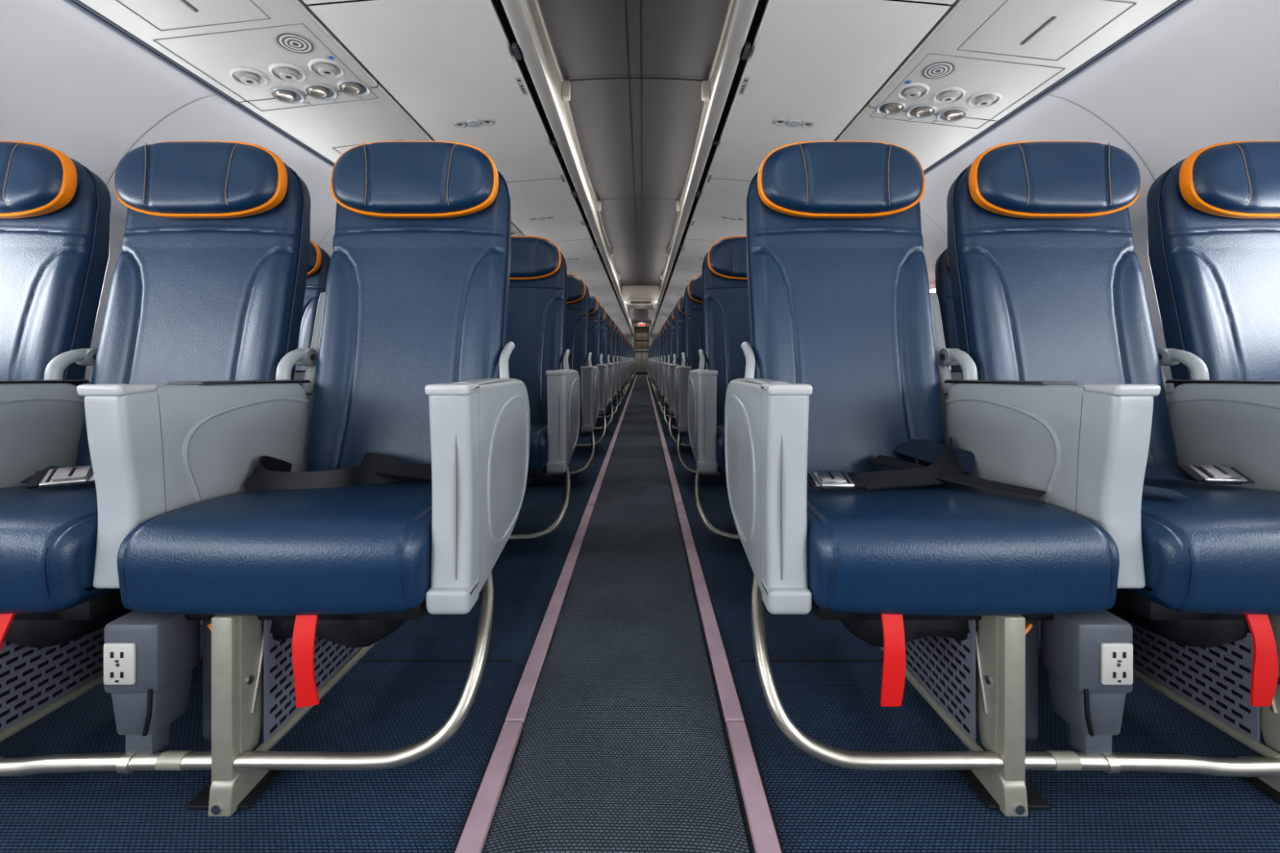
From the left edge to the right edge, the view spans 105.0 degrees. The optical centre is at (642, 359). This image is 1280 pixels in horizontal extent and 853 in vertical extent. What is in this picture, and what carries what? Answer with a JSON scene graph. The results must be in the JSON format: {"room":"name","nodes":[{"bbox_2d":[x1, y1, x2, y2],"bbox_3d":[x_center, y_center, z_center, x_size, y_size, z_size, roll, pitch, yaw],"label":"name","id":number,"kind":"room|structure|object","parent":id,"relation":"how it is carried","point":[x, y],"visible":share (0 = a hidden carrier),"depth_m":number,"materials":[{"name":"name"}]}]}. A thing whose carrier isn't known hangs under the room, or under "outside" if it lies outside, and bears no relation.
{"room":"aircraft cabin","nodes":[
{"label":"aircraft cabin","id":0,"kind":"room"},
{"bbox_2d":[0,0,336,384],"bbox_3d":[-1.599,-0.112,8.950,0.443,1.506,21.300,0,0,0],"label":"wall","id":1,"kind":"structure","parent":0,"point":[70,84],"depth_m":1.45,"materials":[{"name":"grey plastic"}]},
{"bbox_2d":[62,0,334,167],"bbox_3d":[-1.371,-0.864,8.950,0.030,0.022,21.300,0,0,0],"label":"trim","id":2,"kind":"structure","parent":1,"relation":"attached to","point":[80,6],"depth_m":1.46,"materials":[{"name":"grey plastic"}]},
{"bbox_2d":[310,0,956,322],"bbox_3d":[-0.034,-1.534,10.200,3.800,0.153,23.800,0,0,0],"label":"ceiling","id":3,"kind":"structure","parent":0,"point":[636,70],"depth_m":2.81,"materials":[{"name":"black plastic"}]},
{"bbox_2d":[302,0,634,335],"bbox_3d":[-0.606,-1.193,8.950,0.560,0.546,21.300,0,0,0],"label":"overhead bins","id":4,"kind":"object","parent":3,"relation":"attached to","point":[486,75],"visible":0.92,"depth_m":1.80,"materials":[{"name":"grey plastic"}]},
{"bbox_2d":[80,0,524,235],"bbox_3d":[-1.125,-0.896,8.950,0.477,0.078,21.300,0,0,0],"label":"panel","id":5,"kind":"object","parent":4,"relation":"attached to","point":[277,59],"visible":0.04,"depth_m":1.48,"materials":[{"name":"grey plastic"}]},
{"bbox_2d":[638,323,644,326],"bbox_3d":[-0.034,-1.370,18.925,0.260,0.220,0.070,0,0,0],"label":"exit sign","id":6,"kind":"object","parent":3,"relation":"attached to","point":[639,324],"visible":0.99,"depth_m":18.89,"materials":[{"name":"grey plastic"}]},
{"bbox_2d":[648,0,955,335],"bbox_3d":[0.538,-1.193,8.950,0.560,0.546,21.300,0,0,0],"label":"overhead bins","id":7,"kind":"object","parent":3,"relation":"attached to","point":[782,73],"visible":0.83,"depth_m":1.73,"materials":[{"name":"grey plastic"}]},
{"bbox_2d":[833,0,1177,170],"bbox_3d":[1.058,-0.896,8.950,0.477,0.078,21.300,0,0,0],"label":"panel","id":8,"kind":"object","parent":7,"relation":"attached to","point":[982,60],"visible":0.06,"depth_m":1.48,"materials":[{"name":"grey plastic"}]},
{"bbox_2d":[0,373,1279,852],"bbox_3d":[-0.034,0.654,10.150,3.800,0.071,23.900,0,0,0],"label":"floor","id":9,"kind":"structure","parent":0,"point":[623,748],"depth_m":0.81,"materials":[{"name":"blue carpet"}]},
{"bbox_2d":[0,570,493,817],"bbox_3d":[-0.970,0.499,0.925,1.449,0.283,0.481,0,0,0],"label":"support frame","id":10,"kind":"object","parent":9,"relation":"on","point":[146,662],"visible":0.63,"depth_m":0.71,"materials":[{"name":"metal"}]},
{"bbox_2d":[0,141,111,386],"bbox_3d":[-1.526,-0.023,0.958,0.438,0.973,0.558,0,0,0],"label":"seat","id":11,"kind":"object","parent":10,"relation":"on","point":[55,211],"visible":0.82,"depth_m":1.14,"materials":[{"name":"blue leather"}]},
{"bbox_2d":[0,141,311,648],"bbox_3d":[-1.060,-0.023,0.958,0.502,0.973,0.558,0,0,0],"label":"seat","id":12,"kind":"object","parent":10,"relation":"on","point":[209,278],"visible":0.66,"depth_m":1.11,"materials":[{"name":"blue leather"}]},
{"bbox_2d":[0,613,15,652],"bbox_3d":[-0.912,0.419,0.691,0.041,0.131,0.022,0,0,0],"label":"strap","id":13,"kind":"object","parent":12,"relation":"attached to","point":[6,620],"visible":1,"depth_m":0.69,"materials":[{"name":"red fabric"}]},
{"bbox_2d":[20,465,94,488],"bbox_3d":[-0.994,0.213,0.949,0.385,0.050,0.160,0,0,-17],"label":"belt","id":14,"kind":"object","parent":12,"relation":"on","point":[51,477],"visible":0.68,"depth_m":0.88,"materials":[{"name":"silver metal"}]},
{"bbox_2d":[76,141,529,648],"bbox_3d":[-0.530,-0.023,0.958,0.565,0.973,0.558,0,0,0],"label":"seat","id":15,"kind":"object","parent":10,"relation":"on","point":[406,360],"visible":0.93,"depth_m":0.84,"materials":[{"name":"blue leather"}]},
{"bbox_2d":[292,615,319,708],"bbox_3d":[-0.471,0.419,0.691,0.039,0.131,0.022,0,0,0],"label":"strap","id":16,"kind":"object","parent":15,"relation":"attached to","point":[305,626],"visible":1,"depth_m":0.68,"materials":[{"name":"red fabric"}]},
{"bbox_2d":[244,455,431,490],"bbox_3d":[-0.525,0.222,0.965,0.425,0.077,0.150,0,0,-3],"label":"belt","id":17,"kind":"object","parent":15,"relation":"on","point":[269,473],"visible":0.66,"depth_m":0.91,"materials":[{"name":"black fabric"}]},
{"bbox_2d":[360,452,431,480],"bbox_3d":[-0.461,0.226,0.996,0.282,0.055,0.078,0,0,7],"label":"belt","id":18,"kind":"object","parent":15,"relation":"on","point":[390,466],"visible":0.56,"depth_m":0.99,"materials":[{"name":"black fabric"}]},
{"bbox_2d":[507,466,570,540],"bbox_3d":[-0.970,0.499,1.810,1.449,0.283,0.481,0,0,0],"label":"support frame","id":19,"kind":"object","parent":9,"relation":"on","point":[558,521],"visible":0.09,"depth_m":1.60,"materials":[{"name":"metal"}]},
{"bbox_2d":[293,370,313,422],"bbox_3d":[-1.060,-0.023,1.843,0.502,0.973,0.558,0,0,0],"label":"seat","id":20,"kind":"object","parent":19,"relation":"on","point":[299,375],"visible":0.02,"depth_m":1.81,"materials":[{"name":"blue leather"}]},
{"bbox_2d":[294,240,330,370],"bbox_3d":[-1.526,-0.023,1.843,0.438,0.973,0.558,0,0,0],"label":"seat","id":21,"kind":"object","parent":19,"relation":"on","point":[319,260],"visible":0.02,"depth_m":2.02,"materials":[{"name":"blue leather"}]},
{"bbox_2d":[506,235,580,487],"bbox_3d":[-0.530,-0.023,1.843,0.565,0.973,0.558,0,0,0],"label":"seat","id":22,"kind":"object","parent":19,"relation":"on","point":[536,324],"visible":0.44,"depth_m":1.99,"materials":[{"name":"blue leather"}]},
{"bbox_2d":[452,374,637,852],"bbox_3d":[-0.224,0.635,9.178,0.043,0.010,21.755,0,0,0],"label":"trim","id":23,"kind":"structure","parent":9,"relation":"on","point":[474,832],"depth_m":0.89,"materials":[{"name":"pink"}]},
{"bbox_2d":[526,428,595,487],"bbox_3d":[-0.970,0.499,2.695,1.449,0.283,0.481,0,0,0],"label":"support frame","id":24,"kind":"object","parent":9,"relation":"on","point":[588,464],"visible":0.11,"depth_m":2.49,"materials":[{"name":"metal"}]},
{"bbox_2d":[564,273,599,433],"bbox_3d":[-0.530,-0.023,2.728,0.565,0.973,0.558,0,0,0],"label":"seat","id":25,"kind":"object","parent":24,"relation":"on","point":[577,311],"visible":0.28,"depth_m":2.88,"materials":[{"name":"blue leather"}]},
{"bbox_2d":[575,414,606,447],"bbox_3d":[-0.970,0.499,3.495,1.449,0.283,0.481,0,0,0],"label":"support frame","id":26,"kind":"object","parent":9,"relation":"on","point":[601,438],"visible":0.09,"depth_m":3.29,"materials":[{"name":"metal"}]},
{"bbox_2d":[587,293,608,414],"bbox_3d":[-0.530,-0.023,3.528,0.565,0.973,0.558,0,0,0],"label":"seat","id":27,"kind":"object","parent":26,"relation":"on","point":[594,326],"visible":0.21,"depth_m":3.68,"materials":[{"name":"blue leather"}]},
{"bbox_2d":[593,404,613,430],"bbox_3d":[-0.970,0.499,4.295,1.449,0.283,0.481,0,0,0],"label":"support frame","id":28,"kind":"object","parent":9,"relation":"on","point":[608,424],"visible":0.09,"depth_m":4.09,"materials":[{"name":"metal"}]},
{"bbox_2d":[600,305,614,404],"bbox_3d":[-0.530,-0.023,4.328,0.565,0.973,0.558,0,0,0],"label":"seat","id":29,"kind":"object","parent":28,"relation":"on","point":[604,317],"visible":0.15,"depth_m":4.48,"materials":[{"name":"blue leather"}]},
{"bbox_2d":[597,396,617,417],"bbox_3d":[-0.970,0.499,5.095,1.449,0.283,0.481,0,0,0],"label":"support frame","id":30,"kind":"object","parent":9,"relation":"on","point":[615,397],"visible":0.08,"depth_m":4.90,"materials":[{"name":"metal"}]},
{"bbox_2d":[607,314,619,396],"bbox_3d":[-0.530,-0.023,5.128,0.565,0.973,0.558,0,0,0],"label":"seat","id":31,"kind":"object","parent":30,"relation":"on","point":[610,343],"visible":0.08,"depth_m":5.28,"materials":[{"name":"blue leather"}]},
{"bbox_2d":[606,391,621,409],"bbox_3d":[-0.970,0.499,5.895,1.449,0.283,0.481,0,0,0],"label":"support frame","id":32,"kind":"object","parent":9,"relation":"on","point":[620,393],"visible":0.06,"depth_m":5.71,"materials":[{"name":"metal"}]},
{"bbox_2d":[612,320,622,391],"bbox_3d":[-0.530,-0.023,5.928,0.565,0.973,0.558,0,0,0],"label":"seat","id":33,"kind":"object","parent":32,"relation":"on","point":[615,328],"visible":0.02,"depth_m":6.08,"materials":[{"name":"blue leather"}]},
{"bbox_2d":[612,386,623,404],"bbox_3d":[-0.970,0.499,6.695,1.449,0.283,0.481,0,0,0],"label":"support frame","id":34,"kind":"object","parent":9,"relation":"on","point":[622,397],"visible":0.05,"depth_m":6.51,"materials":[{"name":"metal"}]},
{"bbox_2d":[616,324,624,386],"bbox_3d":[-0.530,-0.023,6.728,0.565,0.973,0.558,0,0,0],"label":"seat","id":35,"kind":"object","parent":34,"relation":"on","point":[618,329],"visible":0.05,"depth_m":6.88,"materials":[{"name":"blue leather"}]},
{"bbox_2d":[613,384,626,399],"bbox_3d":[-0.970,0.499,7.495,1.449,0.283,0.481,0,0,0],"label":"support frame","id":36,"kind":"object","parent":9,"relation":"on","point":[624,384],"visible":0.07,"depth_m":7.32,"materials":[{"name":"metal"}]},
{"bbox_2d":[618,328,626,384],"bbox_3d":[-0.530,-0.023,7.528,0.565,0.973,0.558,0,0,0],"label":"seat","id":37,"kind":"object","parent":36,"relation":"on","point":[620,332],"visible":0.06,"depth_m":7.69,"materials":[{"name":"blue leather"}]},
{"bbox_2d":[634,333,648,373],"bbox_3d":[-0.034,-0.275,21.695,0.640,1.730,0.590,0,0,0],"label":"galley cabinet","id":38,"kind":"object","parent":9,"relation":"on","point":[641,349],"visible":0.88,"depth_m":21.50,"materials":[{"name":"metal"}]},
{"bbox_2d":[655,386,664,403],"bbox_3d":[0.901,0.499,6.695,1.449,0.283,0.481,0,0,0],"label":"support frame","id":39,"kind":"object","parent":9,"relation":"on","point":[657,387],"visible":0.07,"depth_m":6.53,"materials":[{"name":"metal"}]},
{"bbox_2d":[655,326,662,386],"bbox_3d":[0.462,-0.023,6.728,0.565,0.973,0.558,0,0,0],"label":"seat","id":40,"kind":"object","parent":39,"relation":"on","point":[661,329],"visible":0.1,"depth_m":6.89,"materials":[{"name":"blue leather"}]},
{"bbox_2d":[657,391,668,409],"bbox_3d":[0.901,0.499,5.895,1.449,0.283,0.481,0,0,0],"label":"support frame","id":41,"kind":"object","parent":9,"relation":"on","point":[659,393],"visible":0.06,"depth_m":5.72,"materials":[{"name":"metal"}]},
{"bbox_2d":[657,320,666,391],"bbox_3d":[0.462,-0.023,5.928,0.565,0.973,0.558,0,0,0],"label":"seat","id":42,"kind":"object","parent":41,"relation":"on","point":[664,325],"visible":0.05,"depth_m":6.08,"materials":[{"name":"blue leather"}]},
{"bbox_2d":[660,396,675,417],"bbox_3d":[0.901,0.499,5.095,1.449,0.283,0.481,0,0,0],"label":"support frame","id":43,"kind":"object","parent":9,"relation":"on","point":[661,398],"visible":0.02,"depth_m":4.91,"materials":[{"name":"metal"}]},
{"bbox_2d":[659,315,670,396],"bbox_3d":[0.462,-0.023,5.128,0.565,0.973,0.558,0,0,0],"label":"seat","id":44,"kind":"object","parent":43,"relation":"on","point":[667,323],"visible":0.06,"depth_m":5.29,"materials":[{"name":"blue leather"}]},
{"bbox_2d":[663,404,677,429],"bbox_3d":[0.901,0.499,4.295,1.449,0.283,0.481,0,0,0],"label":"support frame","id":45,"kind":"object","parent":9,"relation":"on","point":[665,405],"visible":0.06,"depth_m":4.11,"materials":[{"name":"metal"}]},
{"bbox_2d":[662,306,675,404],"bbox_3d":[0.462,-0.023,4.328,0.565,0.973,0.558,0,0,0],"label":"seat","id":46,"kind":"object","parent":45,"relation":"on","point":[672,317],"visible":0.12,"depth_m":4.48,"materials":[{"name":"blue leather"}]},
{"bbox_2d":[668,414,691,447],"bbox_3d":[0.901,0.499,3.495,1.449,0.283,0.481,0,0,0],"label":"support frame","id":47,"kind":"object","parent":9,"relation":"on","point":[673,437],"visible":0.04,"depth_m":3.30,"materials":[{"name":"metal"}]},
{"bbox_2d":[666,293,684,414],"bbox_3d":[0.462,-0.023,3.528,0.565,0.973,0.558,0,0,0],"label":"seat","id":48,"kind":"object","parent":47,"relation":"on","point":[679,309],"visible":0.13,"depth_m":3.68,"materials":[{"name":"blue leather"}]},
{"bbox_2d":[676,431,720,475],"bbox_3d":[0.901,0.499,2.695,1.449,0.283,0.481,0,0,0],"label":"support frame","id":49,"kind":"object","parent":9,"relation":"on","point":[684,465],"visible":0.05,"depth_m":2.49,"materials":[{"name":"metal"}]},
{"bbox_2d":[673,274,703,432],"bbox_3d":[0.462,-0.023,2.728,0.565,0.973,0.558,0,0,0],"label":"seat","id":50,"kind":"object","parent":49,"relation":"on","point":[693,304],"visible":0.2,"depth_m":2.88,"materials":[{"name":"blue leather"}]},
{"bbox_2d":[645,374,784,852],"bbox_3d":[0.162,0.635,9.178,0.043,0.010,21.755,0,0,0],"label":"trim","id":51,"kind":"structure","parent":9,"relation":"on","point":[761,827],"depth_m":0.89,"materials":[{"name":"pink plastic"}]},
{"bbox_2d":[694,465,740,540],"bbox_3d":[0.901,0.499,1.810,1.449,0.283,0.481,0,0,0],"label":"support frame","id":52,"kind":"object","parent":9,"relation":"on","point":[706,522],"visible":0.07,"depth_m":1.61,"materials":[{"name":"metal"}]},
{"bbox_2d":[687,235,750,478],"bbox_3d":[0.462,-0.023,1.843,0.565,0.973,0.558,0,0,0],"label":"seat","id":53,"kind":"object","parent":52,"relation":"on","point":[725,299],"visible":0.34,"depth_m":1.99,"materials":[{"name":"blue leather"}]},
{"bbox_2d":[934,248,960,370],"bbox_3d":[1.458,-0.023,1.843,0.438,0.973,0.558,0,0,0],"label":"seat","id":54,"kind":"object","parent":52,"relation":"on","point":[943,282],"visible":0.02,"depth_m":2.04,"materials":[{"name":"blue leather"}]},
{"bbox_2d":[939,365,962,435],"bbox_3d":[0.992,-0.023,1.843,0.502,0.973,0.558,0,0,0],"label":"seat","id":55,"kind":"object","parent":52,"relation":"on","point":[955,375],"visible":0.02,"depth_m":1.91,"materials":[{"name":"blue leather"}]},
{"bbox_2d":[751,574,1279,817],"bbox_3d":[0.901,0.499,0.925,1.449,0.283,0.481,0,0,0],"label":"support frame","id":56,"kind":"object","parent":9,"relation":"on","point":[1091,660],"visible":0.6,"depth_m":0.72,"materials":[{"name":"metal"}]},
{"bbox_2d":[724,141,1160,647],"bbox_3d":[0.462,-0.023,0.958,0.565,0.973,0.558,0,0,0],"label":"seat","id":57,"kind":"object","parent":56,"relation":"on","point":[847,357],"visible":0.98,"depth_m":0.84,"materials":[{"name":"blue leather"}]},
{"bbox_2d":[807,437,962,490],"bbox_3d":[0.495,0.198,0.926,0.433,0.061,0.102,0,0,-25],"label":"belt","id":58,"kind":"object","parent":57,"relation":"on","point":[822,479],"visible":0.99,"depth_m":0.88,"materials":[{"name":"black fabric"}]},
{"bbox_2d":[880,613,905,706],"bbox_3d":[0.350,0.419,0.691,0.037,0.130,0.022,0,0,0],"label":"strap","id":59,"kind":"object","parent":57,"relation":"attached to","point":[893,678],"visible":1,"depth_m":0.68,"materials":[{"name":"red fabric"}]},
{"bbox_2d":[894,438,974,474],"bbox_3d":[0.610,0.193,1.030,0.139,0.068,0.068,0,0,37],"label":"belt","id":60,"kind":"object","parent":57,"relation":"on","point":[927,451],"visible":0.84,"depth_m":1.03,"materials":[{"name":"blue"}]},
{"bbox_2d":[868,454,1044,499],"bbox_3d":[0.564,0.214,0.911,0.056,0.022,0.286,0,0,-36],"label":"belt","id":61,"kind":"object","parent":57,"relation":"on","point":[880,460],"visible":0.94,"depth_m":0.88,"materials":[{"name":"black fabric"}]},
{"bbox_2d":[946,141,1279,648],"bbox_3d":[0.992,-0.023,0.958,0.502,0.973,0.558,0,0,0],"label":"seat","id":62,"kind":"object","parent":56,"relation":"on","point":[1046,278],"visible":0.74,"depth_m":1.10,"materials":[{"name":"blue leather"}]},
{"bbox_2d":[1142,484,1187,498],"bbox_3d":[0.820,0.215,0.827,0.130,0.015,0.041,0,0,28],"label":"belt","id":63,"kind":"object","parent":62,"relation":"on","point":[1147,490],"visible":0.43,"depth_m":0.80,"materials":[{"name":"blue"}]},
{"bbox_2d":[1144,464,1254,484],"bbox_3d":[0.940,0.212,0.964,0.407,0.045,0.130,0,0,15],"label":"belt","id":64,"kind":"object","parent":62,"relation":"on","point":[1206,473],"visible":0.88,"depth_m":0.90,"materials":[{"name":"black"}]},
{"bbox_2d":[1244,614,1278,706],"bbox_3d":[0.866,0.419,0.691,0.039,0.131,0.022,0,0,0],"label":"strap","id":65,"kind":"object","parent":62,"relation":"attached to","point":[1264,672],"visible":1,"depth_m":0.68,"materials":[{"name":"red fabric"}]},
{"bbox_2d":[1146,141,1279,387],"bbox_3d":[1.458,-0.023,0.958,0.438,0.973,0.558,0,0,0],"label":"seat","id":66,"kind":"object","parent":56,"relation":"on","point":[1214,215],"visible":0.74,"depth_m":1.13,"materials":[{"name":"blue leather"}]},
{"bbox_3d":[-0.970,0.499,8.295,1.449,0.283,0.481,0,0,0],"label":"support frame","id":67,"kind":"object","parent":9,"relation":"on","visible":0},
{"bbox_2d":[621,331,627,382],"bbox_3d":[-0.530,-0.023,8.328,0.565,0.973,0.558,0,0,0],"label":"seat","id":68,"kind":"object","parent":67,"relation":"on","point":[624,357],"visible":0.06,"depth_m":8.48,"materials":[{"name":"blue leather"}]},
{"label":"support frame","id":69,"kind":"object","parent":9,"relation":"on","visible":0},
{"bbox_2d":[653,330,660,384],"bbox_3d":[0.462,-0.023,7.528,0.565,0.973,0.558,0,0,0],"label":"seat","id":70,"kind":"object","parent":69,"relation":"on","point":[660,331],"visible":0.08,"depth_m":7.68,"materials":[{"name":"blue leather"}]},
{"label":"support frame","id":71,"kind":"object","parent":9,"relation":"on","visible":0},
{"bbox_2d":[653,333,658,382],"bbox_3d":[0.462,-0.023,8.328,0.565,0.973,0.558,0,0,0],"label":"seat","id":72,"kind":"object","parent":71,"relation":"on","point":[658,333],"visible":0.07,"depth_m":8.49,"materials":[{"name":"blue leather"}]},
{"bbox_3d":[-0.970,0.499,9.895,1.449,0.283,0.481,0,0,0],"label":"support frame","id":73,"kind":"object","parent":9,"relation":"on","visible":0},
{"bbox_2d":[625,337,630,377],"bbox_3d":[-0.530,-0.023,9.928,0.565,0.973,0.558,0,0,0],"label":"seat","id":74,"kind":"object","parent":73,"relation":"on","point":[625,337],"visible":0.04,"depth_m":10.09,"materials":[{"name":"blue leather"}]},
{"bbox_3d":[-0.970,0.499,9.095,1.449,0.283,0.481,0,0,0],"label":"support frame","id":75,"kind":"object","parent":9,"relation":"on","visible":0},
{"bbox_2d":[623,334,629,379],"bbox_3d":[-0.530,-0.023,9.128,0.565,0.973,0.558,0,0,0],"label":"seat","id":76,"kind":"object","parent":75,"relation":"on","point":[624,335],"visible":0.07,"depth_m":9.28,"materials":[{"name":"blue leather"}]},
{"label":"support frame","id":77,"kind":"object","parent":9,"relation":"on","visible":0},
{"bbox_2d":[652,335,657,379],"bbox_3d":[0.462,-0.023,9.128,0.565,0.973,0.558,0,0,0],"label":"seat","id":78,"kind":"object","parent":77,"relation":"on","point":[656,335],"visible":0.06,"depth_m":9.30,"materials":[{"name":"blue leather"}]},
{"bbox_3d":[-0.970,0.499,10.695,1.449,0.283,0.481,0,0,0],"label":"support frame","id":79,"kind":"object","parent":9,"relation":"on","visible":0},
{"bbox_2d":[626,337,631,376],"bbox_3d":[-0.530,-0.023,10.728,0.565,0.973,0.558,0,0,0],"label":"seat","id":80,"kind":"object","parent":79,"relation":"on","point":[626,338],"visible":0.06,"depth_m":10.88,"materials":[{"name":"blue leather"}]},
{"bbox_3d":[-0.970,0.499,11.495,1.449,0.283,0.481,0,0,0],"label":"support frame","id":81,"kind":"object","parent":9,"relation":"on","visible":0},
{"bbox_2d":[627,340,631,375],"bbox_3d":[-0.530,-0.023,11.528,0.565,0.973,0.558,0,0,0],"label":"seat","id":82,"kind":"object","parent":81,"relation":"on","point":[628,340],"visible":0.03,"depth_m":11.70,"materials":[{"name":"blue leather"}]},
{"label":"support frame","id":83,"kind":"object","parent":9,"relation":"on","visible":0},
{"bbox_2d":[651,337,656,377],"bbox_3d":[0.462,-0.023,9.928,0.565,0.973,0.558,0,0,0],"label":"seat","id":84,"kind":"object","parent":83,"relation":"on","point":[655,337],"visible":0.07,"depth_m":10.07,"materials":[{"name":"blue leather"}]},
{"bbox_3d":[-0.970,0.499,12.295,1.449,0.283,0.481,0,0,0],"label":"support frame","id":85,"kind":"object","parent":9,"relation":"on","visible":0},
{"bbox_2d":[628,341,632,373],"bbox_3d":[-0.530,-0.023,12.328,0.565,0.973,0.558,0,0,0],"label":"seat","id":86,"kind":"object","parent":85,"relation":"on","point":[628,341],"visible":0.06,"depth_m":12.51,"materials":[{"name":"blue leather"}]},
{"label":"support frame","id":87,"kind":"object","parent":9,"relation":"on","visible":0},
{"bbox_2d":[650,339,654,376],"bbox_3d":[0.462,-0.023,10.728,0.565,0.973,0.558,0,0,0],"label":"seat","id":88,"kind":"object","parent":87,"relation":"on","point":[654,340],"visible":0.04,"depth_m":10.88,"materials":[{"name":"blue leather"}]},
{"label":"support frame","id":89,"kind":"object","parent":9,"relation":"on","visible":0},
{"bbox_2d":[648,344,652,373],"bbox_3d":[0.462,-0.023,13.128,0.565,0.973,0.558,0,0,0],"label":"seat","id":90,"kind":"object","parent":89,"relation":"on","point":[651,344],"visible":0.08,"depth_m":13.28,"materials":[{"name":"blue leather"}]},
{"label":"support frame","id":91,"kind":"object","parent":9,"relation":"on","visible":0},
{"bbox_2d":[649,341,653,373],"bbox_3d":[0.462,-0.023,11.528,0.565,0.973,0.558,0,0,0],"label":"seat","id":92,"kind":"object","parent":91,"relation":"on","point":[653,341],"visible":0.04,"depth_m":11.69,"materials":[{"name":"blue leather"}]},
{"bbox_3d":[-0.970,0.499,13.095,1.449,0.283,0.481,0,0,0],"label":"support frame","id":93,"kind":"object","parent":9,"relation":"on","visible":0},
{"bbox_2d":[629,342,633,371],"bbox_3d":[-0.530,-0.023,13.128,0.565,0.973,0.558,0,0,0],"label":"seat","id":94,"kind":"object","parent":93,"relation":"on","point":[629,343],"visible":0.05,"depth_m":13.31,"materials":[{"name":"blue leather"}]},
{"bbox_3d":[-0.970,0.499,14.695,1.449,0.283,0.481,0,0,0],"label":"support frame","id":95,"kind":"object","parent":9,"relation":"on","visible":0},
{"bbox_2d":[631,344,634,371],"bbox_3d":[-0.530,-0.023,14.728,0.565,0.973,0.558,0,0,0],"label":"seat","id":96,"kind":"object","parent":95,"relation":"on","point":[631,344],"visible":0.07,"depth_m":14.88,"materials":[{"name":"blue leather"}]},
{"label":"support frame","id":97,"kind":"object","parent":9,"relation":"on","visible":0},
{"bbox_2d":[648,345,651,371],"bbox_3d":[0.462,-0.023,14.728,0.565,0.973,0.558,0,0,0],"label":"seat","id":98,"kind":"object","parent":97,"relation":"on","point":[651,345],"visible":0.06,"depth_m":14.88,"materials":[{"name":"blue leather"}]},
{"bbox_2d":[624,322,656,373],"bbox_3d":[-0.034,-0.460,20.825,3.800,2.200,2.450,0,0,0],"label":"wall","id":99,"kind":"structure","parent":0,"point":[636,329],"depth_m":19.60,"materials":[{"name":"grey plastic"}]},
{"bbox_2d":[923,0,1193,175],"bbox_3d":[1.303,-0.864,8.950,0.030,0.022,21.300,0,0,0],"label":"trim","id":100,"kind":"structure","parent":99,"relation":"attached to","point":[1177,5],"depth_m":1.47,"materials":[{"name":"grey plastic"}]},
{"bbox_2d":[622,284,659,308],"bbox_3d":[-0.034,-1.264,9.943,0.760,0.432,0.715,0,0,0],"label":"housing","id":101,"kind":"object","parent":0,"point":[635,296],"depth_m":9.80,"materials":[{"name":"white plastic"}]},
{"bbox_2d":[920,0,1279,404],"bbox_3d":[1.531,-0.112,8.950,0.443,1.506,21.300,0,0,0],"label":"wall","id":102,"kind":"structure","parent":0,"point":[1207,73],"depth_m":1.43,"materials":[{"name":"grey plastic"}]},
{"bbox_2d":[928,280,935,292],"bbox_3d":[1.733,-0.260,2.944,0.014,0.450,0.330,0,0,0],"label":"window","id":103,"kind":"structure","parent":102,"relation":"in","point":[932,283],"depth_m":2.94,"materials":[{"name":"white"}]}
]}

